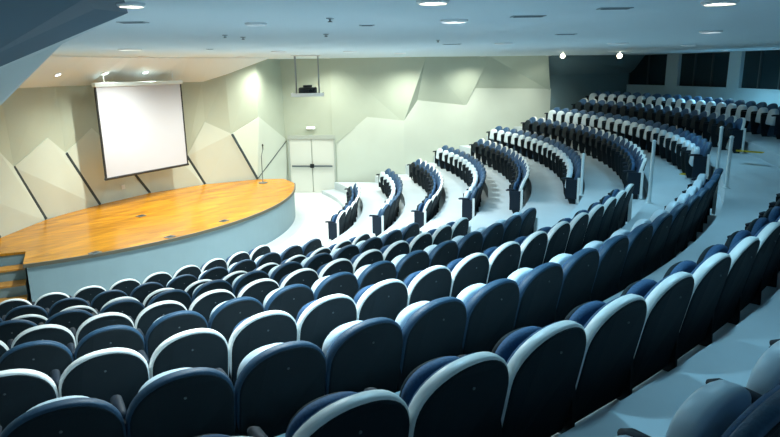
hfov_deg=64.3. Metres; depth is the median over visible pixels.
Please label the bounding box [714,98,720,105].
cushion
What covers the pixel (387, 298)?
chair
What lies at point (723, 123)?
chair
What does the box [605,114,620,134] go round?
chair
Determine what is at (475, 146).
chair
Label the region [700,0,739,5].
recessed light
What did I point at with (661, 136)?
chair
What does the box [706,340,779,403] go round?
chair
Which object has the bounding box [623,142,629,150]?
cushion
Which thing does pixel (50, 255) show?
stage
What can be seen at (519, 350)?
cushion
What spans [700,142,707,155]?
cushion
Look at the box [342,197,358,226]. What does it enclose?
chair
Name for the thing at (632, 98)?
chair
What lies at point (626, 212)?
chair
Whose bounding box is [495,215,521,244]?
chair
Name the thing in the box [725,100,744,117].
chair
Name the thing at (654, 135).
chair
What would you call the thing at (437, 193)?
chair
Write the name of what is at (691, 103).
chair
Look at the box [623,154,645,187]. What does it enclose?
chair
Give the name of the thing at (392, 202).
chair
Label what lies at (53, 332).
chair
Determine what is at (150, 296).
chair
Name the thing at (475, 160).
chair
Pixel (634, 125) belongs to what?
chair
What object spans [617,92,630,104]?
chair
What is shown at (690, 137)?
cushion
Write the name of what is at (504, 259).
chair
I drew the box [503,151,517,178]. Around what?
chair
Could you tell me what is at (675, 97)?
cushion
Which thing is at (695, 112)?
cushion
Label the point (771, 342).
chair
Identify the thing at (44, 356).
chair
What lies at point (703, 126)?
chair
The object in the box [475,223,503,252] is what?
chair
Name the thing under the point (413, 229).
chair
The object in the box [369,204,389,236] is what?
chair
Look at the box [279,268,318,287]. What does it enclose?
chair
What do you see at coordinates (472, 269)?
chair
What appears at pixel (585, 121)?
chair
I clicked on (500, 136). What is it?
chair
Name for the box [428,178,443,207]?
chair
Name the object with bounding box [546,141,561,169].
chair
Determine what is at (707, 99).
cushion
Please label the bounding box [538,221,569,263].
chair
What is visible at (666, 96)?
cushion
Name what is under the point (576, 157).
chair
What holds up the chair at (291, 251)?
on the floor at (734, 350)
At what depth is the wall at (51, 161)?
16.33 m
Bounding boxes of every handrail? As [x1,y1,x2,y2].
[578,153,584,195]
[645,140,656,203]
[713,126,723,171]
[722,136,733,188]
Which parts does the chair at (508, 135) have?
seat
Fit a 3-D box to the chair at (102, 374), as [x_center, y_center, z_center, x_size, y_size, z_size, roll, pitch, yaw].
[-1.952,1.188,4.225,0.587,0.760,0.423,-9,16,-30]
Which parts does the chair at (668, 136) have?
seat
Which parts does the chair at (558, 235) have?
seat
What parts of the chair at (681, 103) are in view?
seat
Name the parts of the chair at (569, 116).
seat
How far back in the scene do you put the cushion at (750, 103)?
15.74 m
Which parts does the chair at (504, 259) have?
seat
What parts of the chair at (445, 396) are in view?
armrest, seat, backrest, panel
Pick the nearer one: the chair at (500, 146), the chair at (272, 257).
the chair at (272, 257)
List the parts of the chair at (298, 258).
backrest, panel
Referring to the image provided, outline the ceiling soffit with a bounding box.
[0,0,127,105]
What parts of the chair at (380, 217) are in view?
panel, seat, backrest, panel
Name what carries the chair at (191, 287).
on the floor at (734, 350)
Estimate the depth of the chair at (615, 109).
20.71 m
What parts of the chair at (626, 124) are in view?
seat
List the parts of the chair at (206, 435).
seat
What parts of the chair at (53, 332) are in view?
armrest, panel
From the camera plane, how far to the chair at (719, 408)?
1.95 m
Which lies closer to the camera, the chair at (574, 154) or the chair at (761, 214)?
the chair at (761, 214)
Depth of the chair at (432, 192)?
15.72 m
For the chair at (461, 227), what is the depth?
9.89 m
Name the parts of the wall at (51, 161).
panel, panel, panel, panel, panel, panel, panel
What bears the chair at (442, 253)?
on the floor at (734, 350)
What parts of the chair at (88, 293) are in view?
backrest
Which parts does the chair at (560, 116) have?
seat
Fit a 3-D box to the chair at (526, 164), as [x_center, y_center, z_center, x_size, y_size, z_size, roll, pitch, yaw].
[3.261,-1.025,15.578,0.423,0.760,0.587,1,14,8]
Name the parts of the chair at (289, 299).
seat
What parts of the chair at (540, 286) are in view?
seat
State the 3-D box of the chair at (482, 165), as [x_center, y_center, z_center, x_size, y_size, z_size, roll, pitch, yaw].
[2.363,-1.112,17.079,0.423,0.760,0.587,0,14,2]
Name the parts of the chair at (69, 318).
backrest, panel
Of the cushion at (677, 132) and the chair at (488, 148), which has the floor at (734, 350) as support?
the chair at (488, 148)
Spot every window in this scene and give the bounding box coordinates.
[627,54,666,85]
[675,52,729,88]
[736,50,779,90]
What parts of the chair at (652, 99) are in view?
seat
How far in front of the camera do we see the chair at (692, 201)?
7.09 m
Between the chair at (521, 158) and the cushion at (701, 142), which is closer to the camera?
the cushion at (701, 142)
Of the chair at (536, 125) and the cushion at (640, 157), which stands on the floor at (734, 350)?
the chair at (536, 125)
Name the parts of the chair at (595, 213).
panel, backrest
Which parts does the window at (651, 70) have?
sill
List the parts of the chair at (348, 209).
panel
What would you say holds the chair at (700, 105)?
on the floor at (734, 350)
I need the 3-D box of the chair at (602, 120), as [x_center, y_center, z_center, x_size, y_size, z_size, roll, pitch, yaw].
[6.720,-2.918,19.469,0.423,0.760,0.587,-3,14,-7]
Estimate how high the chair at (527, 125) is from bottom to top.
0.760 m
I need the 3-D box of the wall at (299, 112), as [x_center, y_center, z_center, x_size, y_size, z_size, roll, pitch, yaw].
[-2.890,-3.259,22.011,1.960,4.700,0.120,0,14,5]
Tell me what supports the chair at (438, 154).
on the floor at (734, 350)
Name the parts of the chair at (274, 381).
armrest, seat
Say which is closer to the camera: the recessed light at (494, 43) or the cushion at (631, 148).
the recessed light at (494, 43)
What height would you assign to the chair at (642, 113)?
0.760 m
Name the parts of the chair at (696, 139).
seat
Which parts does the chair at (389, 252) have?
seat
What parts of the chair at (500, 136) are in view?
seat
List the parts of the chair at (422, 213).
panel, seat, backrest, panel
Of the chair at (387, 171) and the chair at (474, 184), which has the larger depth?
the chair at (387, 171)
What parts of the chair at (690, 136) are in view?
seat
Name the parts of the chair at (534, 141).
seat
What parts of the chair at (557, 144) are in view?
seat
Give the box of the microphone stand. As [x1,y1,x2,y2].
[259,144,267,183]
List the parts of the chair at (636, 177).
panel, backrest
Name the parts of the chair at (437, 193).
panel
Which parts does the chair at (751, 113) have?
seat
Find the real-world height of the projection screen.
3.039 m
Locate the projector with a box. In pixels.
[298,85,316,92]
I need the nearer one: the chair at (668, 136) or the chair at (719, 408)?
the chair at (719, 408)
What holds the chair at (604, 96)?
on the floor at (734, 350)
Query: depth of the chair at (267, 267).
9.68 m
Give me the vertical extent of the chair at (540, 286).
0.760 m
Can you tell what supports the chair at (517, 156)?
on the floor at (734, 350)
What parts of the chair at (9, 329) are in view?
backrest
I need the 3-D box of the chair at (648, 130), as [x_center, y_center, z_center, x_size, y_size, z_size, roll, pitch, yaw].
[6.832,-2.141,16.250,0.423,0.760,0.587,0,14,4]
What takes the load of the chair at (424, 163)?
on the floor at (734, 350)
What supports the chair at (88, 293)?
on the floor at (734, 350)
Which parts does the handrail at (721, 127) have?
post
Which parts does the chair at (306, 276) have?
seat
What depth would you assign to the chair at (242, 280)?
8.20 m
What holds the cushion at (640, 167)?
on the chair at (636, 177)
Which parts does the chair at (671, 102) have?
seat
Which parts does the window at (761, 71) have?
sill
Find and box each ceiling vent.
[117,21,148,23]
[510,15,546,17]
[596,7,633,9]
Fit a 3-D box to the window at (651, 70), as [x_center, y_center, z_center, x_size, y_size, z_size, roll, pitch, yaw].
[9.893,-5.880,24.641,0.207,1.180,3.028,-6,15,-21]
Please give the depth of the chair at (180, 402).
3.16 m
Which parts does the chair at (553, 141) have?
seat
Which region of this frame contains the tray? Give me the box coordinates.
[291,92,323,96]
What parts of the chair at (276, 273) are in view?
seat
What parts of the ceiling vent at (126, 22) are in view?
frame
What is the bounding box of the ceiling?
[52,0,779,58]
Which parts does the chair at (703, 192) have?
seat, panel, backrest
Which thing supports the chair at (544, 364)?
on the floor at (734, 350)
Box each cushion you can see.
[292,390,368,436]
[408,352,476,406]
[506,321,559,363]
[584,295,623,328]
[614,136,619,142]
[619,139,624,146]
[622,102,632,116]
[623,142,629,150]
[628,144,633,154]
[631,147,636,158]
[634,151,639,163]
[635,154,641,167]
[636,158,643,171]
[644,272,676,298]
[652,122,658,128]
[654,105,660,111]
[659,124,665,130]
[662,94,669,100]
[663,106,669,113]
[666,126,672,132]
[667,107,678,123]
[672,95,679,101]
[673,128,679,134]
[676,108,688,125]
[680,131,686,137]
[682,96,689,102]
[685,110,697,127]
[685,133,692,140]
[690,253,716,274]
[691,136,697,144]
[693,96,699,102]
[696,139,703,149]
[699,111,706,118]
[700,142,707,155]
[703,97,710,103]
[708,113,715,119]
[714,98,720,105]
[717,114,724,120]
[721,384,779,436]
[724,99,731,106]
[726,116,733,123]
[727,237,745,253]
[734,100,742,106]
[734,118,742,129]
[745,101,752,108]
[749,102,763,121]
[754,223,768,236]
[766,104,774,111]
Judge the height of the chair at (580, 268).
0.760 m
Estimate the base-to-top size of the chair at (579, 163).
0.760 m
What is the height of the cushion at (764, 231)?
0.495 m
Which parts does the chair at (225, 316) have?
seat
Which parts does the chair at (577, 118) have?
seat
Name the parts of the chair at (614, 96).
seat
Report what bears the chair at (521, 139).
on the floor at (734, 350)
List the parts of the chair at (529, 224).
backrest, panel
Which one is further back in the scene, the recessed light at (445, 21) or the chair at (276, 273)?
the chair at (276, 273)
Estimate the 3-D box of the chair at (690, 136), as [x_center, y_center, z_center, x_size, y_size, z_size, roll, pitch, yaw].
[6.431,-1.493,13.594,0.423,0.760,0.587,2,14,13]
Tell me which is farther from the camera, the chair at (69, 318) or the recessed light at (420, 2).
the chair at (69, 318)
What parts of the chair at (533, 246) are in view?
seat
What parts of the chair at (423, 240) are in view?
panel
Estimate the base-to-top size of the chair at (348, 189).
0.760 m
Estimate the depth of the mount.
16.24 m
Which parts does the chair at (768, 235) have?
seat, panel, backrest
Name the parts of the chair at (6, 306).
backrest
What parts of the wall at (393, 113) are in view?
panel, panel, panel, panel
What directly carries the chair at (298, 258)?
on the floor at (734, 350)
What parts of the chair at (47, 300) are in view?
backrest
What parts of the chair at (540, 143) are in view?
seat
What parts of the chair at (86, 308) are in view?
backrest, panel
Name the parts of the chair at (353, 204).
panel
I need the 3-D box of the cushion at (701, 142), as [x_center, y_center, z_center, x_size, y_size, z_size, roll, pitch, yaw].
[6.226,-1.360,12.520,0.160,0.495,0.536,3,14,16]
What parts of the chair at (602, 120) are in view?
seat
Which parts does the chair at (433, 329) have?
seat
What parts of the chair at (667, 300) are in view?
seat, panel, backrest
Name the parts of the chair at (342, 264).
seat, panel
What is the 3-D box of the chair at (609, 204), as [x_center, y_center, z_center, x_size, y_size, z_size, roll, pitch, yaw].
[2.863,0.064,8.571,0.423,0.760,0.587,9,16,34]
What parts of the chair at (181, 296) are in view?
panel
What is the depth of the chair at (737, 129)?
13.64 m
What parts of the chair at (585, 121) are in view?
seat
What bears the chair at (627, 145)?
on the floor at (734, 350)
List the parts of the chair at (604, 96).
seat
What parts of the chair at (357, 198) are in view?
panel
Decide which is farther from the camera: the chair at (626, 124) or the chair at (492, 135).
the chair at (492, 135)
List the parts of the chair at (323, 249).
panel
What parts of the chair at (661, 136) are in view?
seat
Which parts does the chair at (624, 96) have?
seat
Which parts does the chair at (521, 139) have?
seat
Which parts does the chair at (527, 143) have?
seat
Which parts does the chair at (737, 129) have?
panel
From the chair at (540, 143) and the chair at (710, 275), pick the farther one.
the chair at (540, 143)
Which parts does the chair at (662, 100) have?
seat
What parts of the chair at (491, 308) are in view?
seat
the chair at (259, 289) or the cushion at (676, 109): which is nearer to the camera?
the chair at (259, 289)
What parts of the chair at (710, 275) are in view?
seat, panel, backrest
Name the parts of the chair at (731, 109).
seat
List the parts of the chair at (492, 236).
seat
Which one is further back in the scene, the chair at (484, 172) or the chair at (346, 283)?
the chair at (484, 172)
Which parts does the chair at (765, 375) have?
armrest, seat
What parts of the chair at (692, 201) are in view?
seat, panel, backrest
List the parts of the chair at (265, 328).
seat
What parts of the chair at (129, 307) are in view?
backrest, panel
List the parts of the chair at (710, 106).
seat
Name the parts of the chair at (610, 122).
seat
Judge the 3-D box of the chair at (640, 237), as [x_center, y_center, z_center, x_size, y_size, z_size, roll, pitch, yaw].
[2.271,0.398,6.036,0.423,0.760,0.587,12,18,42]
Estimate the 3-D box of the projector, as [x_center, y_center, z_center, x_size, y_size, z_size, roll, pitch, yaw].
[-2.186,-3.414,16.492,0.480,0.260,0.490,-2,14,-6]
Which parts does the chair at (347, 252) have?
seat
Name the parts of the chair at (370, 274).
seat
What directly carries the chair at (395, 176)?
on the floor at (734, 350)
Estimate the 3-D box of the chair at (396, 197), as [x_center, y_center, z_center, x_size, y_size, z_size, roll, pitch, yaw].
[0.017,-0.227,16.055,0.423,0.760,0.587,1,14,10]
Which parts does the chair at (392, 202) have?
panel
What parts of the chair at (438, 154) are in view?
seat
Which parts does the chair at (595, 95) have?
seat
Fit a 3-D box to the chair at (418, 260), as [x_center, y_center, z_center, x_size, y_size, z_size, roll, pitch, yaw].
[0.174,0.717,7.325,0.587,0.760,0.423,-14,19,-43]
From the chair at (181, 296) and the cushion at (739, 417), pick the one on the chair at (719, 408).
the cushion at (739, 417)
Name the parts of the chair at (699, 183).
seat, panel, backrest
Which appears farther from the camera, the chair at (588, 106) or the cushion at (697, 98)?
the chair at (588, 106)
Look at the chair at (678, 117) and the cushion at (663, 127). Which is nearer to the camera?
the cushion at (663, 127)
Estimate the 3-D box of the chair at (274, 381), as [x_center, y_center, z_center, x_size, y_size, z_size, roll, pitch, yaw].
[-0.677,1.027,3.619,0.587,0.760,0.423,-10,16,-33]
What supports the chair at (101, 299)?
on the floor at (734, 350)
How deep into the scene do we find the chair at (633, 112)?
19.64 m
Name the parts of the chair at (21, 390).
backrest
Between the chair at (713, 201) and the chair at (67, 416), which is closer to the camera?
the chair at (67, 416)
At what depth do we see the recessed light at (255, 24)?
4.88 m
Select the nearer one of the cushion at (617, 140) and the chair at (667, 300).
the chair at (667, 300)
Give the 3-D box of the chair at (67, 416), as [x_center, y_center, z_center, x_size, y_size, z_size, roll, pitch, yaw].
[-1.616,1.177,3.055,0.587,0.760,0.423,-9,16,-29]
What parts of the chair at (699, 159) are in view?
seat, panel, backrest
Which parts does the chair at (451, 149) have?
seat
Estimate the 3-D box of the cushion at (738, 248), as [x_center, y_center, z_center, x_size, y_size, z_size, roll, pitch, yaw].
[2.441,0.363,4.430,0.536,0.495,0.160,-13,18,-42]
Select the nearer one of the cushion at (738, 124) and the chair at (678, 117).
the cushion at (738, 124)
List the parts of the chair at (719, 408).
armrest, seat, backrest, panel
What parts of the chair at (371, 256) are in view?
seat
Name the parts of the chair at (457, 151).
seat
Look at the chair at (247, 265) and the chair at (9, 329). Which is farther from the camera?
the chair at (247, 265)
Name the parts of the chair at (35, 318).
backrest, panel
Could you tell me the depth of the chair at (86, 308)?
8.08 m
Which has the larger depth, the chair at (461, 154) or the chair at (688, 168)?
the chair at (461, 154)
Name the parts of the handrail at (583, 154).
post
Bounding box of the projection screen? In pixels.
[91,70,188,180]
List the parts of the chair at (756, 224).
seat, panel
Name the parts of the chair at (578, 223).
backrest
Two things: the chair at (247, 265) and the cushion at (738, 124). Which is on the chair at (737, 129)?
the cushion at (738, 124)
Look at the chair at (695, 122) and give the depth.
15.81 m
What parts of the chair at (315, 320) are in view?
seat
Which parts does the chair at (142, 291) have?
backrest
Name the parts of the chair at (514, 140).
seat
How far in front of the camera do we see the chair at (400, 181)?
18.01 m
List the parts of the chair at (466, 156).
seat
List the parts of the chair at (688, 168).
seat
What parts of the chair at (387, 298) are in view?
seat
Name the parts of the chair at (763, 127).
seat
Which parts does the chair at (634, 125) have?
seat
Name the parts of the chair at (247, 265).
panel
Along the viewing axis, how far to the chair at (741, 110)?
15.68 m
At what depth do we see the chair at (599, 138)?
16.55 m
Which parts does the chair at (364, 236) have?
panel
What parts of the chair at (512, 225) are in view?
seat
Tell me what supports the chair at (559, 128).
on the floor at (734, 350)
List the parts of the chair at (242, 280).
seat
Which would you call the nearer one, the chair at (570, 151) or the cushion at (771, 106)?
the cushion at (771, 106)
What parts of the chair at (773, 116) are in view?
backrest, seat, panel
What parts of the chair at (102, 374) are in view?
armrest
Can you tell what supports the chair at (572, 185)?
on the floor at (734, 350)
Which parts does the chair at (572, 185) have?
seat, panel, backrest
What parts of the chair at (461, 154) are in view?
seat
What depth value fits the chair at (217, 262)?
11.67 m
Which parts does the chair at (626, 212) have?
seat, panel, backrest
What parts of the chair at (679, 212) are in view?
seat, panel, backrest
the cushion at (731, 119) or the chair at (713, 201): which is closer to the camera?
the chair at (713, 201)
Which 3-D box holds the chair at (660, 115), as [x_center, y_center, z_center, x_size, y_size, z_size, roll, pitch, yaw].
[7.977,-2.913,18.169,0.423,0.760,0.587,-2,14,-3]
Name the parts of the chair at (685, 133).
seat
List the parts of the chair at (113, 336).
armrest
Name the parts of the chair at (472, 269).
seat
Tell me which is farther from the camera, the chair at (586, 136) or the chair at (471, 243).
the chair at (586, 136)
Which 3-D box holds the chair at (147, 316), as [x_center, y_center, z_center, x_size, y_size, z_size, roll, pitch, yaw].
[-2.490,1.208,6.702,0.587,0.760,0.423,-10,16,-33]
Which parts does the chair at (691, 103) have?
seat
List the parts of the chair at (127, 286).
backrest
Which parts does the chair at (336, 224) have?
panel, seat, backrest, panel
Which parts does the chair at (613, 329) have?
seat, backrest, panel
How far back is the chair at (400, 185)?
17.46 m
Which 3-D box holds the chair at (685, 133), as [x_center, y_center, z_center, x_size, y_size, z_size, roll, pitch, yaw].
[6.547,-1.622,14.120,0.423,0.760,0.587,2,14,11]
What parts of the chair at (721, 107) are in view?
seat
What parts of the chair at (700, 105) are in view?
seat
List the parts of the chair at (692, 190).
seat, panel, backrest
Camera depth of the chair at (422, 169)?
19.43 m
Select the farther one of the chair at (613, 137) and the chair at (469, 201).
the chair at (613, 137)
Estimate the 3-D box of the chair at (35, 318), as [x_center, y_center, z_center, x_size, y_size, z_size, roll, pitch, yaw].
[-4.662,1.547,7.992,0.587,0.760,0.423,-8,15,-27]
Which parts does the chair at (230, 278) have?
panel, backrest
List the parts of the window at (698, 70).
sill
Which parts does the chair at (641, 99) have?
seat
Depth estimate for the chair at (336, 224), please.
15.33 m
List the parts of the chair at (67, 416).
seat, panel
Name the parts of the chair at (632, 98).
seat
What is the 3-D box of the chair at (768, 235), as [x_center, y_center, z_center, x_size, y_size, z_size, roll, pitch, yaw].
[2.772,0.379,4.880,0.423,0.760,0.587,12,19,43]
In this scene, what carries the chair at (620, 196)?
on the floor at (734, 350)
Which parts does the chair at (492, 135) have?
seat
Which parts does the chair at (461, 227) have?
backrest, panel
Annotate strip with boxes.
[736,150,763,152]
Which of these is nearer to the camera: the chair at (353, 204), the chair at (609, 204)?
the chair at (609, 204)
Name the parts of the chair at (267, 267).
backrest, panel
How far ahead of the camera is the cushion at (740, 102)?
16.27 m
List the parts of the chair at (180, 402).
armrest, seat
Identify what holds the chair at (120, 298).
on the floor at (734, 350)
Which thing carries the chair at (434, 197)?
on the floor at (734, 350)
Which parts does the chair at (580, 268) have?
seat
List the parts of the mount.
ceiling plate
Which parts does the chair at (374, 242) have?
seat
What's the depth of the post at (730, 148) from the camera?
9.80 m
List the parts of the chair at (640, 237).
seat, backrest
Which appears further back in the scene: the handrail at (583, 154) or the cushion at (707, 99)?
the cushion at (707, 99)
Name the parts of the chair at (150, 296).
panel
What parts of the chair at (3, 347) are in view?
panel, backrest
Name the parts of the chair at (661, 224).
seat, panel, backrest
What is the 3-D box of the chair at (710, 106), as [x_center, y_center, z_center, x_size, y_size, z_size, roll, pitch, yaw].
[9.086,-3.011,17.468,0.423,0.760,0.587,-1,14,-1]
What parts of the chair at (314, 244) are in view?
backrest, panel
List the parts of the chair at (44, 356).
backrest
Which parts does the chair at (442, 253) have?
seat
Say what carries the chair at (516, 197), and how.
on the floor at (734, 350)
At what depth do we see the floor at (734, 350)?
10.18 m
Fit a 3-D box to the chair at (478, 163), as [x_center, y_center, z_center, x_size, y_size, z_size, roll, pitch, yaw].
[2.374,-1.242,17.614,0.423,0.760,0.587,-1,14,0]
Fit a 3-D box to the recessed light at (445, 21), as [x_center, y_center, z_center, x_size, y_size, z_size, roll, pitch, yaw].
[0.510,-1.571,4.946,0.225,0.022,0.225,-9,16,-29]
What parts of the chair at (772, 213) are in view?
seat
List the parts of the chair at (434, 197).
panel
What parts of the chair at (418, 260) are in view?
seat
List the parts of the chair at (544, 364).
seat, backrest, panel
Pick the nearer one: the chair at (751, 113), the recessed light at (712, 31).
the recessed light at (712, 31)
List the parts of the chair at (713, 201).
seat, backrest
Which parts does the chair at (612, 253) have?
seat, backrest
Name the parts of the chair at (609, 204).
panel, backrest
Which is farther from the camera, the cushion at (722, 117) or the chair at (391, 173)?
the chair at (391, 173)
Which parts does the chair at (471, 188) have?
panel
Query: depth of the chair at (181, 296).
7.60 m
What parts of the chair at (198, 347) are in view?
armrest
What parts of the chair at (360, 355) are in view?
seat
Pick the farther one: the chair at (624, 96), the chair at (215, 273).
the chair at (624, 96)
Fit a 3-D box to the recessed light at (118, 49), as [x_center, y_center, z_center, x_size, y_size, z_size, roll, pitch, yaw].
[-4.200,-2.727,10.025,0.375,0.022,0.375,-9,16,-29]
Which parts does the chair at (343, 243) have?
panel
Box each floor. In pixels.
[30,192,341,302]
[276,110,779,436]
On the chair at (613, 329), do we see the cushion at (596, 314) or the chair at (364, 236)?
the cushion at (596, 314)
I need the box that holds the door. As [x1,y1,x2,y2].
[287,135,336,191]
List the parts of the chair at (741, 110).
seat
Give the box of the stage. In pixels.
[0,179,295,302]
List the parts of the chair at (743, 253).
seat, panel, backrest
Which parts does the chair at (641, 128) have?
seat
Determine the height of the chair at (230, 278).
0.760 m
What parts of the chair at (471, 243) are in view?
seat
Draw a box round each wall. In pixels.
[0,55,286,237]
[280,58,337,191]
[330,55,644,181]
[626,51,779,106]
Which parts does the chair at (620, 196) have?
panel, backrest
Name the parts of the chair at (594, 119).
seat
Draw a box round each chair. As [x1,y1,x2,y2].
[0,299,31,318]
[0,319,37,344]
[0,340,8,356]
[0,340,73,377]
[0,369,58,430]
[0,395,125,436]
[2,305,48,321]
[7,324,75,348]
[11,314,47,324]
[31,292,69,309]
[38,309,92,331]
[45,297,89,316]
[49,305,97,317]
[50,347,149,410]
[66,325,145,360]
[69,285,105,303]
[69,312,134,345]
[87,290,127,311]
[91,299,144,325]
[95,297,137,312]
[106,279,140,296]
[110,367,235,436]
[128,282,163,303]
[128,300,186,335]
[137,310,207,361]
[137,328,228,378]
[142,272,172,287]
[143,288,173,307]
[144,289,191,309]
[166,274,197,290]
[173,265,200,278]
[184,279,211,298]
[189,289,235,322]
[191,279,232,301]
[195,434,249,436]
[198,267,228,280]
[201,258,226,272]
[208,296,264,342]
[216,341,326,436]
[221,271,247,285]
[226,251,249,269]
[228,259,256,273]
[228,310,297,385]
[232,270,269,297]
[237,278,279,304]
[247,389,409,436]
[248,245,273,260]
[253,263,277,273]
[254,252,280,267]
[263,284,313,320]
[268,261,302,283]
[278,245,302,261]
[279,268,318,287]
[280,255,306,264]
[296,294,356,349]
[299,238,324,255]
[301,253,332,270]
[306,247,330,256]
[311,272,357,299]
[316,258,352,278]
[322,317,402,394]
[325,211,345,240]
[329,240,351,251]
[330,245,358,259]
[338,206,351,232]
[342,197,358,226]
[343,201,355,228]
[345,183,358,195]
[345,193,359,221]
[347,186,359,212]
[347,190,360,216]
[349,233,369,244]
[350,249,382,273]
[353,279,407,320]
[354,260,395,290]
[356,237,381,253]
[364,352,508,436]
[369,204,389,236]
[376,168,390,193]
[378,229,401,246]
[380,240,408,261]
[381,195,398,226]
[381,199,394,229]
[383,171,394,196]
[384,191,400,221]
[386,174,397,196]
[387,187,402,216]
[388,177,400,192]
[388,180,401,192]
[388,183,402,211]
[391,250,428,281]
[395,296,466,391]
[397,223,421,240]
[403,265,451,305]
[405,232,431,252]
[407,159,421,182]
[411,199,431,227]
[415,161,426,185]
[417,194,436,221]
[419,163,431,188]
[422,190,440,216]
[423,166,435,192]
[423,240,457,266]
[425,186,442,214]
[426,169,438,191]
[427,172,440,184]
[427,182,443,212]
[428,175,442,187]
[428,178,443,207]
[428,225,451,244]
[433,145,448,168]
[442,147,454,170]
[445,253,488,297]
[446,217,470,239]
[447,149,459,173]
[452,231,482,258]
[453,151,465,176]
[456,278,519,354]
[457,153,469,179]
[457,320,585,436]
[458,187,479,220]
[461,156,474,182]
[463,182,482,215]
[465,158,477,185]
[466,178,484,211]
[467,161,480,184]
[469,138,484,160]
[469,164,483,182]
[469,174,485,206]
[470,167,485,180]
[470,171,485,200]
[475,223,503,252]
[478,140,490,164]
[482,241,520,283]
[484,142,496,166]
[486,126,502,144]
[490,144,502,169]
[495,146,507,172]
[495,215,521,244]
[497,127,509,146]
[499,148,512,175]
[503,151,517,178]
[504,129,516,148]
[506,178,526,213]
[507,153,520,182]
[507,262,562,330]
[509,156,524,182]
[509,173,528,197]
[511,130,524,153]
[511,159,526,178]
[511,169,529,203]
[511,208,537,236]
[512,162,528,176]
[512,166,529,180]
[513,231,547,268]
[517,132,530,156]
[521,117,536,134]
[524,133,537,158]
[530,135,543,161]
[532,118,545,135]
[536,137,550,163]
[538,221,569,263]
[540,119,553,137]
[540,294,646,433]
[541,139,555,166]
[544,107,560,121]
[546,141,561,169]
[547,120,560,139]
[549,248,598,322]
[551,144,565,173]
[555,122,568,143]
[555,146,570,176]
[556,108,569,123]
[558,149,574,180]
[558,212,588,254]
[561,152,577,182]
[562,123,576,148]
[562,155,580,176]
[562,166,580,203]
[563,158,581,173]
[563,162,580,195]
[564,109,578,124]
[569,124,583,150]
[571,98,587,111]
[573,110,586,125]
[574,204,603,249]
[576,126,590,152]
[581,111,595,128]
[582,128,597,155]
[583,235,628,301]
[584,99,597,112]
[585,90,601,101]
[587,197,616,241]
[589,112,604,130]
[589,130,604,158]
[593,100,606,113]
[595,132,610,161]
[597,113,612,132]
[598,91,611,101]
[599,184,633,230]
[599,190,626,239]
[600,134,616,164]
[602,100,615,114]
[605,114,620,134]
[605,136,622,167]
[607,91,621,103]
[609,223,652,293]
[610,139,627,171]
[611,101,624,116]
[613,116,629,136]
[615,141,632,174]
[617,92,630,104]
[617,272,693,400]
[617,380,779,436]
[618,144,636,178]
[619,102,634,118]
[621,117,637,141]
[621,147,640,182]
[622,150,643,184]
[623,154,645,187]
[623,158,646,198]
[626,92,640,104]
[628,103,643,119]
[628,119,645,146]
[630,213,672,280]
[636,93,650,105]
[636,120,653,149]
[637,104,653,121]
[643,122,660,152]
[646,93,660,106]
[646,105,662,122]
[650,124,668,155]
[650,203,687,269]
[655,94,671,107]
[655,106,671,125]
[657,126,675,158]
[663,128,682,161]
[663,253,730,371]
[664,107,681,126]
[664,187,708,251]
[665,95,681,108]
[665,195,699,260]
[669,130,689,165]
[673,108,690,130]
[675,95,691,109]
[675,133,695,168]
[675,180,715,241]
[680,136,701,172]
[681,109,699,132]
[682,174,720,231]
[685,96,702,111]
[685,138,706,177]
[686,142,711,178]
[687,168,722,223]
[690,111,709,135]
[695,97,712,112]
[697,236,759,346]
[699,112,718,141]
[705,98,723,113]
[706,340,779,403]
[707,114,727,146]
[715,99,733,115]
[716,116,736,149]
[719,118,745,152]
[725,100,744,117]
[725,222,779,324]
[727,216,779,304]
[735,101,755,131]
[745,102,766,133]
[745,206,779,287]
[755,103,777,136]
[758,199,779,217]
[760,106,779,138]
[769,201,775,207]
[769,339,779,346]
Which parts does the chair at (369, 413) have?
armrest, seat, panel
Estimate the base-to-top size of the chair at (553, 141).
0.760 m
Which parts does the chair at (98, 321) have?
armrest, panel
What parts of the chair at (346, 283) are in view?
seat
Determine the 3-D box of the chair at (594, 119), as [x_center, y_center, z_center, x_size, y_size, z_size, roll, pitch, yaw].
[6.638,-3.045,20.001,0.423,0.760,0.587,-3,14,-9]
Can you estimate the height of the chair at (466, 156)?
0.760 m
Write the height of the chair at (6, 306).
0.760 m
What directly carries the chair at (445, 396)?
on the floor at (734, 350)
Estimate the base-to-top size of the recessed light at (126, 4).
0.022 m
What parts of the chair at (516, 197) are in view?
panel, backrest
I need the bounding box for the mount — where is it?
[291,55,323,96]
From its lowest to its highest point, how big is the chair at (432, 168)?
0.760 m
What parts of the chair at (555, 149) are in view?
seat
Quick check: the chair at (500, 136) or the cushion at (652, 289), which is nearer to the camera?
the cushion at (652, 289)
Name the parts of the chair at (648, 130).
seat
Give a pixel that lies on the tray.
(296, 94)
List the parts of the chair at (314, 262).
seat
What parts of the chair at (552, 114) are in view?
seat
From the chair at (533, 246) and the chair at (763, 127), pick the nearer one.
the chair at (533, 246)
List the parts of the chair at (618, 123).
seat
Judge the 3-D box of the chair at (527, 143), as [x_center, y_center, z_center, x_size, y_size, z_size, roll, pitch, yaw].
[4.397,-2.284,19.469,0.423,0.760,0.587,-3,14,-8]
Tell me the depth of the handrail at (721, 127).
11.27 m
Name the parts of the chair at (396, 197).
panel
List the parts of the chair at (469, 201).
panel, seat, backrest, panel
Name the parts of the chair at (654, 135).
seat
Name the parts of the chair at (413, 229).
backrest, panel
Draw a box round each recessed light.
[116,2,145,7]
[118,49,141,50]
[245,22,266,26]
[416,0,449,5]
[440,19,467,23]
[494,43,513,44]
[607,43,628,44]
[699,30,722,32]
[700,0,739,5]
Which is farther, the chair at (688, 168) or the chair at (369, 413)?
the chair at (688, 168)
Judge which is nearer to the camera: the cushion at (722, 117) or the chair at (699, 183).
the chair at (699, 183)
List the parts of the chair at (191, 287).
panel, backrest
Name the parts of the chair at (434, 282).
seat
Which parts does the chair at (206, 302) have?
backrest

